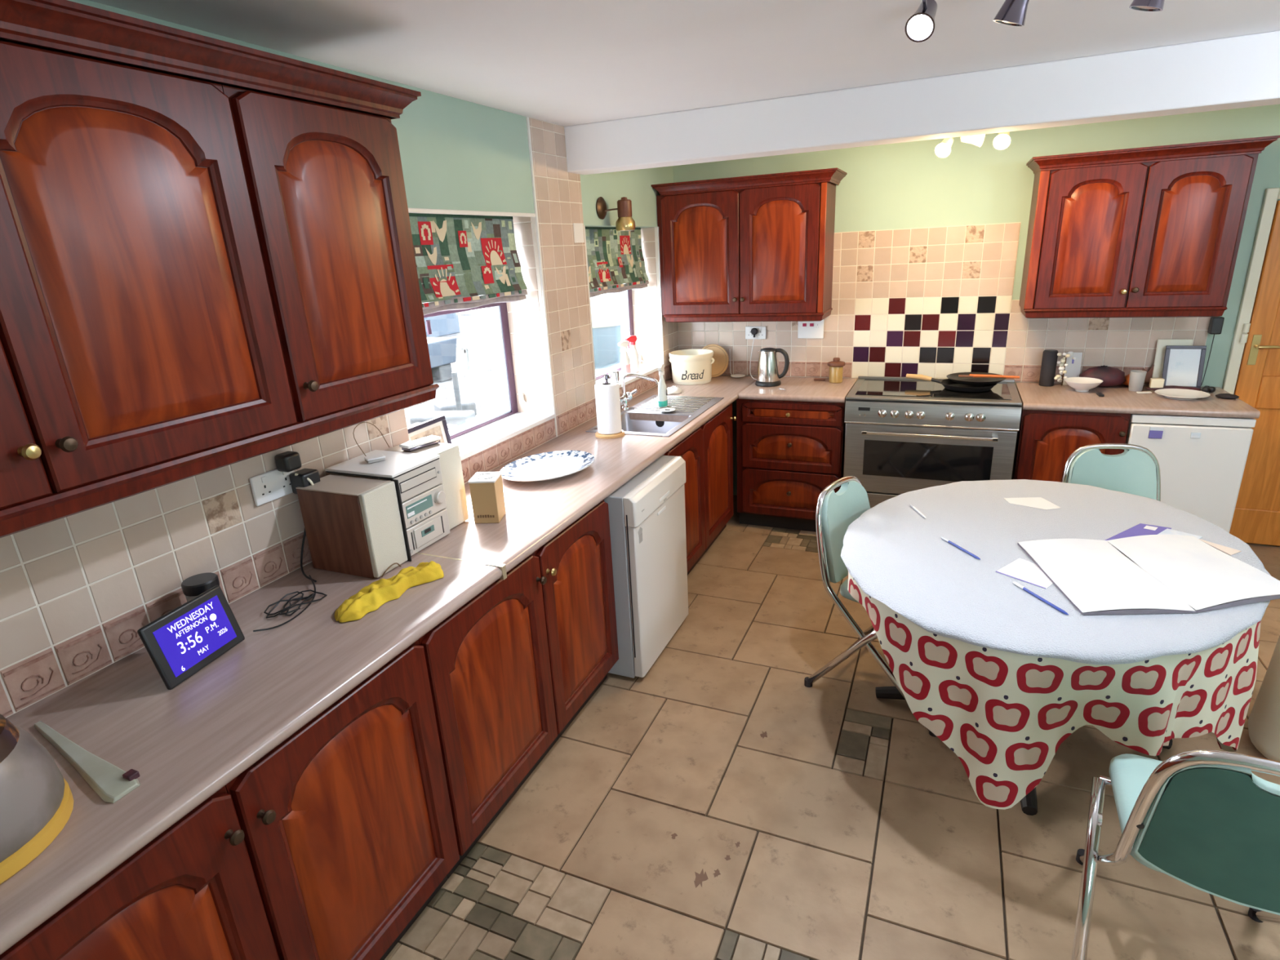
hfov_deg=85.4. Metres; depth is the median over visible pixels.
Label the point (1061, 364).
dried flowers
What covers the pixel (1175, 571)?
newspaper
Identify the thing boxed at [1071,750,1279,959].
folding chair
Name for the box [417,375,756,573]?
countertop
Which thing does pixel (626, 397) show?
mixer tap
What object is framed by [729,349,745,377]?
ladle
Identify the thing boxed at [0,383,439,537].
pelmet
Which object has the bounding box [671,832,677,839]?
stain
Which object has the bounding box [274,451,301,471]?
plug
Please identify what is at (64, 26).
crown molding
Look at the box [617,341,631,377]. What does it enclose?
spray bottle
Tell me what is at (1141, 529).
magazine
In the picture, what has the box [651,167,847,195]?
crown molding
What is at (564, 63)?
ceiling
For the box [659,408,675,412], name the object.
dish
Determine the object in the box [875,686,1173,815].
dining table
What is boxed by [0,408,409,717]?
backsplash
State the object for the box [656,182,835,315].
upper cabinet
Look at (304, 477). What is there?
power adapter
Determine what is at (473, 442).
windowsill
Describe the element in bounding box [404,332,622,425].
terrain
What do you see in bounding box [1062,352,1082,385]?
greeting card
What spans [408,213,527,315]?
blind
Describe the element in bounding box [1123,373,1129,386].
glasses case
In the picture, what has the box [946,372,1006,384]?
skillet
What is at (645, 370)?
trim
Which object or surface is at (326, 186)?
upper cabinet
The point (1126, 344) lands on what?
tile backsplash
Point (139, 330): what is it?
upper cabinet
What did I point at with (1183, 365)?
picture frame
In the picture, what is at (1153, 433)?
print
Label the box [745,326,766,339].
wall socket
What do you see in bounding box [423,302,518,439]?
window
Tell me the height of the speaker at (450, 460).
0.280 m
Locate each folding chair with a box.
[804,475,936,737]
[1060,443,1160,501]
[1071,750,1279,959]
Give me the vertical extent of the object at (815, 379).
0.012 m
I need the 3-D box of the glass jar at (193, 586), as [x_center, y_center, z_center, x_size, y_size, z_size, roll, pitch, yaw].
[-1.123,0.323,1.795,0.082,0.146,0.082,5,20,23]
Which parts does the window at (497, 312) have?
handle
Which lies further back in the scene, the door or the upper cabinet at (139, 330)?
the door
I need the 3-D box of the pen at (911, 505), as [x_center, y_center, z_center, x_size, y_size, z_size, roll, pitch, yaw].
[1.107,0.124,2.761,0.009,0.009,0.150,-3,18,-1]
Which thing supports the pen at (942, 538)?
on the topper
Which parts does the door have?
frame, handle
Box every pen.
[910,503,926,518]
[941,536,980,559]
[1013,582,1068,614]
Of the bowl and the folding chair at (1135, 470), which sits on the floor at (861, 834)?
the folding chair at (1135, 470)
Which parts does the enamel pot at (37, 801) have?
lid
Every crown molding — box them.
[0,0,421,119]
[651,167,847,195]
[1026,135,1279,175]
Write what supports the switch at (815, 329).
attached to the wall at (905, 184)
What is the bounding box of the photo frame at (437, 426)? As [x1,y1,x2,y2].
[407,415,452,444]
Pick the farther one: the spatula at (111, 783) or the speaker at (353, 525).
the speaker at (353, 525)
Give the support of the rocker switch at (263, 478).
attached to the wall socket at (268, 486)
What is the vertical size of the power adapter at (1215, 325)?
0.371 m
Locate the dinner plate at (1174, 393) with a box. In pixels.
[1154,388,1210,399]
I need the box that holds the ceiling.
[88,0,1279,126]
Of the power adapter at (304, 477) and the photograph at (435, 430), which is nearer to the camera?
the power adapter at (304, 477)
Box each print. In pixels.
[477,515,494,517]
[1148,430,1163,438]
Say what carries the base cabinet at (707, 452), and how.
on the floor at (861, 834)
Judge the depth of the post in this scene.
7.43 m
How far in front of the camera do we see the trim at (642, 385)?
4.48 m
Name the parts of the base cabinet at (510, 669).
door, panel, knob, knob, door, panel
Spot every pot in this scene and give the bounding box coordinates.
[0,714,73,884]
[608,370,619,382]
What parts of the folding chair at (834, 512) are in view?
leg, backrest, seat, leg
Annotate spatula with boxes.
[34,720,140,803]
[958,373,1019,378]
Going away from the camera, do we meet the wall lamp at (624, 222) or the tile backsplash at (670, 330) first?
the wall lamp at (624, 222)
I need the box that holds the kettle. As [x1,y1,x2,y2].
[755,347,789,386]
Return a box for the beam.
[564,31,1279,174]
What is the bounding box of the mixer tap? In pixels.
[619,373,659,409]
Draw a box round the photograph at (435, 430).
[410,425,444,443]
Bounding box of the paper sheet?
[996,558,1053,589]
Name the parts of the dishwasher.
control panel, door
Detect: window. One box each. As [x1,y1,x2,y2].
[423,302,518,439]
[595,288,634,380]
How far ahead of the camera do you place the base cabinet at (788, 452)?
4.37 m
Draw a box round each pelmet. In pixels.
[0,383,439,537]
[663,307,832,322]
[1020,306,1226,318]
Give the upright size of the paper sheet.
0.001 m
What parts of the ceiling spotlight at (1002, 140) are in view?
bulb, bulb, bulb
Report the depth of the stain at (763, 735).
2.67 m
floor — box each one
[384,494,1279,959]
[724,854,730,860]
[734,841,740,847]
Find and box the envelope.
[1199,538,1241,555]
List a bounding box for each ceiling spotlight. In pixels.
[905,0,1164,42]
[934,131,1010,157]
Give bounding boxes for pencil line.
[995,570,1045,588]
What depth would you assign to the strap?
3.79 m
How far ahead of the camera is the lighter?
3.78 m
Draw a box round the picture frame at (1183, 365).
[1161,345,1206,388]
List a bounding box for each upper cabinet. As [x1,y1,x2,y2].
[0,40,297,509]
[222,84,433,422]
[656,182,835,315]
[1018,153,1258,310]
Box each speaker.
[295,474,407,578]
[384,440,468,529]
[1039,349,1057,386]
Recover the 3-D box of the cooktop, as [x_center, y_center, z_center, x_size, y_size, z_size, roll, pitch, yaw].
[1.738,-0.541,4.131,0.912,0.030,0.596,5,20,23]
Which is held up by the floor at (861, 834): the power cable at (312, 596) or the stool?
the stool
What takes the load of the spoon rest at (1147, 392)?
on the countertop at (1059, 397)
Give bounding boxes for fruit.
[1201,385,1215,392]
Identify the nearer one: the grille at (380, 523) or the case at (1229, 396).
the grille at (380, 523)
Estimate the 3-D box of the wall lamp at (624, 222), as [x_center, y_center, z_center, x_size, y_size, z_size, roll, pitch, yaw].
[-0.137,-1.461,3.804,0.218,0.179,0.110,-6,19,-9]
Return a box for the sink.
[585,395,724,436]
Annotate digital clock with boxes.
[137,585,244,689]
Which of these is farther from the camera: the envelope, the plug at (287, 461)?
the envelope
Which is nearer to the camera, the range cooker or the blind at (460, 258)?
the blind at (460, 258)
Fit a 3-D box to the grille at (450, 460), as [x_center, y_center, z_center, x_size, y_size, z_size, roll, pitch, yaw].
[-0.649,0.027,2.388,0.018,0.276,0.121,5,20,23]
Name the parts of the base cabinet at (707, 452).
door, panel, door, panel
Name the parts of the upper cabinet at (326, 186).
knob, panel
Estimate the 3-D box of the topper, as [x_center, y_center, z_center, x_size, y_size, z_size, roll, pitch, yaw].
[1.401,0.237,2.444,1.293,0.032,1.509,5,20,23]
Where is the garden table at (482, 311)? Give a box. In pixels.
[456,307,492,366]
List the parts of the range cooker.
knob, drawer, knob, knob, knob, oven door, handle, control panel, knob, knob, knob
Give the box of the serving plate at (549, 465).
[499,450,595,481]
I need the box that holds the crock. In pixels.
[668,348,714,385]
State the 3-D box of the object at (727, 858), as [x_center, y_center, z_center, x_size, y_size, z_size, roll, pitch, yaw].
[0.271,1.169,2.147,0.019,0.001,0.019,-10,20,-20]
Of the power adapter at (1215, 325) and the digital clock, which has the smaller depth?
the digital clock
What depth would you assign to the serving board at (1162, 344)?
3.88 m
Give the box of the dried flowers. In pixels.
[1053,351,1076,385]
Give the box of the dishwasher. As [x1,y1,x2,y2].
[604,455,688,678]
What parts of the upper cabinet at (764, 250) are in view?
door, panel, panel, door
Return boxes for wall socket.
[248,468,294,506]
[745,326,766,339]
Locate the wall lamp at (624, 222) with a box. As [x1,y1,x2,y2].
[595,196,635,231]
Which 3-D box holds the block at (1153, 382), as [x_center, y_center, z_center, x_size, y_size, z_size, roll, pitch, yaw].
[2.849,-0.535,3.823,0.060,0.050,0.040,5,20,23]
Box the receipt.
[1003,497,1061,510]
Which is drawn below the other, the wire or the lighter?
the wire
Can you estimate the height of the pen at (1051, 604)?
0.009 m
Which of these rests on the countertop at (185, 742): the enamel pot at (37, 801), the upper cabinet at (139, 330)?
the enamel pot at (37, 801)
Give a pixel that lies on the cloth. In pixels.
(673, 389)
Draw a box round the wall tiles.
[528,117,596,435]
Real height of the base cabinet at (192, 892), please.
0.870 m
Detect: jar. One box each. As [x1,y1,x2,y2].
[181,572,219,601]
[185,595,196,601]
[827,357,844,382]
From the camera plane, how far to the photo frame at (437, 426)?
2.80 m
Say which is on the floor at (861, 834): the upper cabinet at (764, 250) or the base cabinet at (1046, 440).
the base cabinet at (1046, 440)
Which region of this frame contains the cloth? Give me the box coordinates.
[666,385,681,395]
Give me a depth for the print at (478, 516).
2.43 m
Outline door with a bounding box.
[1222,187,1279,546]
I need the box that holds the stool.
[1248,635,1279,761]
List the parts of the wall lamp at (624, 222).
wall plate, arm, lamp shade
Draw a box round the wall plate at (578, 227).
[573,222,584,242]
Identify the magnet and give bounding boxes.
[1148,426,1164,438]
[1190,431,1200,438]
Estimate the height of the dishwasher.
0.842 m
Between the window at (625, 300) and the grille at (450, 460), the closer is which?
the grille at (450, 460)
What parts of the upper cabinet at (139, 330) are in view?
door, knob, knob, panel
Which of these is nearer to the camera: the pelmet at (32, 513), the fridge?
the pelmet at (32, 513)
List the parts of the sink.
bowl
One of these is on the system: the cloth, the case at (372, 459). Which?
the case at (372, 459)
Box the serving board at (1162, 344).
[1151,338,1192,377]
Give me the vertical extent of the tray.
0.028 m
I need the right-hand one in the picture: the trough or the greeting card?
the greeting card
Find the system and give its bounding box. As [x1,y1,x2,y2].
[324,449,450,555]
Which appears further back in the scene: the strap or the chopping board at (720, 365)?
the chopping board at (720, 365)
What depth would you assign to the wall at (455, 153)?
2.77 m
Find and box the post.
[451,372,462,410]
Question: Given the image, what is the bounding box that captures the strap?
[1145,385,1201,391]
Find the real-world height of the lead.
0.027 m
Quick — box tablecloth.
[847,571,1261,809]
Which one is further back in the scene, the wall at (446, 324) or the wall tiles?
the wall at (446, 324)
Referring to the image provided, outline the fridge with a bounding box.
[1125,413,1256,533]
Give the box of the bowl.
[1063,377,1102,391]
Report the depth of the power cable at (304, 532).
2.12 m
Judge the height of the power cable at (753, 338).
0.269 m
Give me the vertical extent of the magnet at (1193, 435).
0.030 m
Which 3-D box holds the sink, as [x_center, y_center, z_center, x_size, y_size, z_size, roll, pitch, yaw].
[0.118,-0.307,3.947,0.465,0.160,0.935,5,20,23]
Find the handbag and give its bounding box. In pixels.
[1079,365,1125,386]
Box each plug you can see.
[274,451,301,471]
[751,328,757,337]
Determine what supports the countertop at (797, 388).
on the base cabinet at (788, 452)
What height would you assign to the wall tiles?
1.470 m
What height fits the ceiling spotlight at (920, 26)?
0.130 m
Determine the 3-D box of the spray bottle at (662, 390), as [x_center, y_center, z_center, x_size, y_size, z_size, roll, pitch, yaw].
[0.127,-0.545,4.008,0.056,0.250,0.100,2,19,14]
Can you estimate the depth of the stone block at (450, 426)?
6.43 m
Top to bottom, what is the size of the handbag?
0.122 m
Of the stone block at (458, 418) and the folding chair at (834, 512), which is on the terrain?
the stone block at (458, 418)
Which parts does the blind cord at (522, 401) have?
cord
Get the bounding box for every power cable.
[253,574,327,631]
[300,528,316,582]
[750,337,756,380]
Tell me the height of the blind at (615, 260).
0.386 m
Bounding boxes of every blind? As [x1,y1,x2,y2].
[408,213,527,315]
[585,226,648,297]
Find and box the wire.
[352,422,389,456]
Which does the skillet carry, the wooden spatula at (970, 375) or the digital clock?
the wooden spatula at (970, 375)
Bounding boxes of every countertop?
[0,552,506,955]
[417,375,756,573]
[737,376,857,403]
[1015,382,1260,418]
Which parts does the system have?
casing, plate, cassette door, volume knob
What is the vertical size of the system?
0.278 m
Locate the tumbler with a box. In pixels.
[1128,369,1146,391]
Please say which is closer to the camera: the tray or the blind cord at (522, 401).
the tray
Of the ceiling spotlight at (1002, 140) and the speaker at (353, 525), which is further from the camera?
the ceiling spotlight at (1002, 140)
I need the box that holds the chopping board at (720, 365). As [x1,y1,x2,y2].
[702,344,728,377]
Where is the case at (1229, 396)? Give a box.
[1215,393,1239,399]
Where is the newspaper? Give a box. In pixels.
[1017,534,1279,615]
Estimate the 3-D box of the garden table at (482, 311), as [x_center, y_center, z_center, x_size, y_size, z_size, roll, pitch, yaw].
[-2.389,-2.400,11.523,0.800,0.900,0.900,5,20,23]
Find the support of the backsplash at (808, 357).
attached to the wall at (905, 184)
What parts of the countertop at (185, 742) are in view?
joint strip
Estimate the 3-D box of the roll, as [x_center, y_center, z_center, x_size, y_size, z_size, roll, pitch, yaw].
[-0.160,-0.376,3.475,0.150,0.310,0.150,5,20,23]
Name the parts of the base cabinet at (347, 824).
knob, panel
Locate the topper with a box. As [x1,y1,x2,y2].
[840,479,1271,665]
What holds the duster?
on the countertop at (185, 742)
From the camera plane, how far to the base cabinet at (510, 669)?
2.28 m
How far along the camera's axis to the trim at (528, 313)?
3.41 m
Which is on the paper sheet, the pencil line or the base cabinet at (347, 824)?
the pencil line
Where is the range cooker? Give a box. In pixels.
[843,376,1022,508]
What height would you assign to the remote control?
0.024 m
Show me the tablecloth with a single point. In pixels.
(1006, 716)
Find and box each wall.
[67,0,673,227]
[423,295,486,337]
[672,104,1279,495]
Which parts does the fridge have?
panel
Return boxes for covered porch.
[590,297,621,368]
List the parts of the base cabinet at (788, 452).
panel, drawer, panel, drawer, panel, drawer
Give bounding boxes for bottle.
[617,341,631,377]
[624,335,639,373]
[657,364,667,408]
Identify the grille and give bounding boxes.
[358,480,407,577]
[432,444,468,529]
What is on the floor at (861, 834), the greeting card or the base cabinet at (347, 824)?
the base cabinet at (347, 824)
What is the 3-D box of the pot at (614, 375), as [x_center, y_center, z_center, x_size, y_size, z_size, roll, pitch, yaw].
[-0.159,-0.634,4.244,0.068,0.066,0.054,5,20,23]
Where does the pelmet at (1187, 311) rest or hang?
attached to the upper cabinet at (1162, 233)
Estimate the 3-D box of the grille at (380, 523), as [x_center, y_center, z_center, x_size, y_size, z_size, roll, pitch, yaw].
[-0.764,0.146,2.069,0.018,0.262,0.131,5,20,23]
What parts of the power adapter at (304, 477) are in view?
pale cord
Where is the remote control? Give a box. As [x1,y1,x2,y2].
[399,435,440,451]
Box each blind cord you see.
[511,302,536,412]
[635,288,646,364]
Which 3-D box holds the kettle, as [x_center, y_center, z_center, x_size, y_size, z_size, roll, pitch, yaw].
[0.852,-0.743,4.526,0.197,0.240,0.168,-7,19,-10]
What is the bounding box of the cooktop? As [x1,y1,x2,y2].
[845,376,1022,405]
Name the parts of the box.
lid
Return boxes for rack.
[1142,364,1154,381]
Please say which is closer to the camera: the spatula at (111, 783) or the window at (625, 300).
the spatula at (111, 783)
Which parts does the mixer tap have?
tap handle, tap handle, spout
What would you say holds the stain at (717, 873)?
on the floor at (861, 834)
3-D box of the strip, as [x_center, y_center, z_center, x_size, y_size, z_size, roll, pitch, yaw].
[-0.752,0.124,2.137,0.068,0.268,0.004,5,20,23]
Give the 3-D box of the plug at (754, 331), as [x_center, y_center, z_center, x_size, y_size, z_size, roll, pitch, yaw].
[0.786,-1.013,4.767,0.048,0.065,0.028,5,20,23]
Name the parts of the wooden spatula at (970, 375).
blade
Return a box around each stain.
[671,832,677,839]
[693,869,708,888]
[713,868,720,877]
[760,731,767,737]
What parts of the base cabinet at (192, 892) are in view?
panel, knob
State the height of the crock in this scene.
0.203 m
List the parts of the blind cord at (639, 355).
cord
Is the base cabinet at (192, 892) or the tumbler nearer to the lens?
the base cabinet at (192, 892)
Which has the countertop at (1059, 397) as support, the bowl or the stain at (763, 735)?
the bowl
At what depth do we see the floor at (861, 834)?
2.22 m
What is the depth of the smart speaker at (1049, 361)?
4.06 m
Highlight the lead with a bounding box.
[381,562,400,577]
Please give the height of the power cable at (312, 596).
0.021 m
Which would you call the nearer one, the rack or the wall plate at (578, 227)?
the wall plate at (578, 227)
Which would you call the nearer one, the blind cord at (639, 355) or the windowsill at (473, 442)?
the windowsill at (473, 442)
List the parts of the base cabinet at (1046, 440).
panel, knob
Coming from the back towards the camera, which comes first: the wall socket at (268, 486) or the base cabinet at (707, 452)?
the base cabinet at (707, 452)
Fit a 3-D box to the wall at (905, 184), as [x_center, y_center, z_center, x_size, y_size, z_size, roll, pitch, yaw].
[2.425,-0.890,4.212,4.600,2.380,0.200,5,20,23]
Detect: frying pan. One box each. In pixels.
[906,373,996,391]
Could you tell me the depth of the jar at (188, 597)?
1.75 m
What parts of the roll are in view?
rod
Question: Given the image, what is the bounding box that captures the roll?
[594,373,624,439]
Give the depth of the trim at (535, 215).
3.16 m
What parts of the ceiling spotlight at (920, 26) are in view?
bulb, stem, bulb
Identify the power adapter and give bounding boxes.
[288,468,319,493]
[1200,316,1224,386]
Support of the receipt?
on the topper
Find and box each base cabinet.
[0,785,279,959]
[225,639,459,959]
[418,499,618,878]
[662,403,736,575]
[736,398,845,532]
[1011,408,1130,483]
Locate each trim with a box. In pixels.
[408,116,557,436]
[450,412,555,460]
[461,417,555,484]
[506,216,552,413]
[595,364,664,387]
[619,370,664,397]
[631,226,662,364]
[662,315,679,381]
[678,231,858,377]
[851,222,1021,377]
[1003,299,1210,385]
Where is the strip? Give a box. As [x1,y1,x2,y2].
[379,478,411,561]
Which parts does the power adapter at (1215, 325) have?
cord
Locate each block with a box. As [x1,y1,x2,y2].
[407,422,457,429]
[409,409,475,426]
[433,396,476,415]
[1148,377,1164,387]
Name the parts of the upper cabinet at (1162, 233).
panel, door, knob, knob, panel, door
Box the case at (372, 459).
[364,453,386,463]
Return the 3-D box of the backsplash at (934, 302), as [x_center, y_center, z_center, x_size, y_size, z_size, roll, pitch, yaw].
[1.804,-1.073,4.313,0.898,0.945,0.006,5,20,23]
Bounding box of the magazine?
[1105,523,1202,542]
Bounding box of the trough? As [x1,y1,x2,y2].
[426,337,456,382]
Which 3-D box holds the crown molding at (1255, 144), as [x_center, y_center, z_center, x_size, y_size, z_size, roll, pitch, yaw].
[2.549,-1.644,3.538,0.994,0.066,0.399,5,20,23]
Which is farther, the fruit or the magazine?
the fruit
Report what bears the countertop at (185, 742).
on the base cabinet at (192, 892)
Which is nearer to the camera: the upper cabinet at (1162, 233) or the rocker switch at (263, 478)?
the rocker switch at (263, 478)
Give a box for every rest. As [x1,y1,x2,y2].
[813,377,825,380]
[1136,391,1151,393]
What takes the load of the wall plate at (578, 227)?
attached to the wall at (455, 153)
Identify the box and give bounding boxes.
[467,471,506,523]
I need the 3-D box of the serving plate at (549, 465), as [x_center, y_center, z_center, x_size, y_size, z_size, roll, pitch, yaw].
[-0.394,-0.052,2.980,0.355,0.032,0.455,11,23,36]
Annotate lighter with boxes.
[1096,392,1104,396]
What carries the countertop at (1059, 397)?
on the base cabinet at (1046, 440)
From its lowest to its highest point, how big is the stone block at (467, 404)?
0.160 m
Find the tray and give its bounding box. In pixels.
[400,468,435,492]
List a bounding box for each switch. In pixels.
[261,476,266,482]
[797,319,824,338]
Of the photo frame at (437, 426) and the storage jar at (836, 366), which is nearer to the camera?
the photo frame at (437, 426)
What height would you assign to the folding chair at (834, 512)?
0.853 m
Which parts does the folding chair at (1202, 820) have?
leg, seat rail, seat, backrest, backrest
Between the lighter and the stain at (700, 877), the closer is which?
the stain at (700, 877)
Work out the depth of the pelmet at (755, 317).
4.44 m
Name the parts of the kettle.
lid, handle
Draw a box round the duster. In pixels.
[334,560,444,622]
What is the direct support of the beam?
attached to the wall at (455, 153)

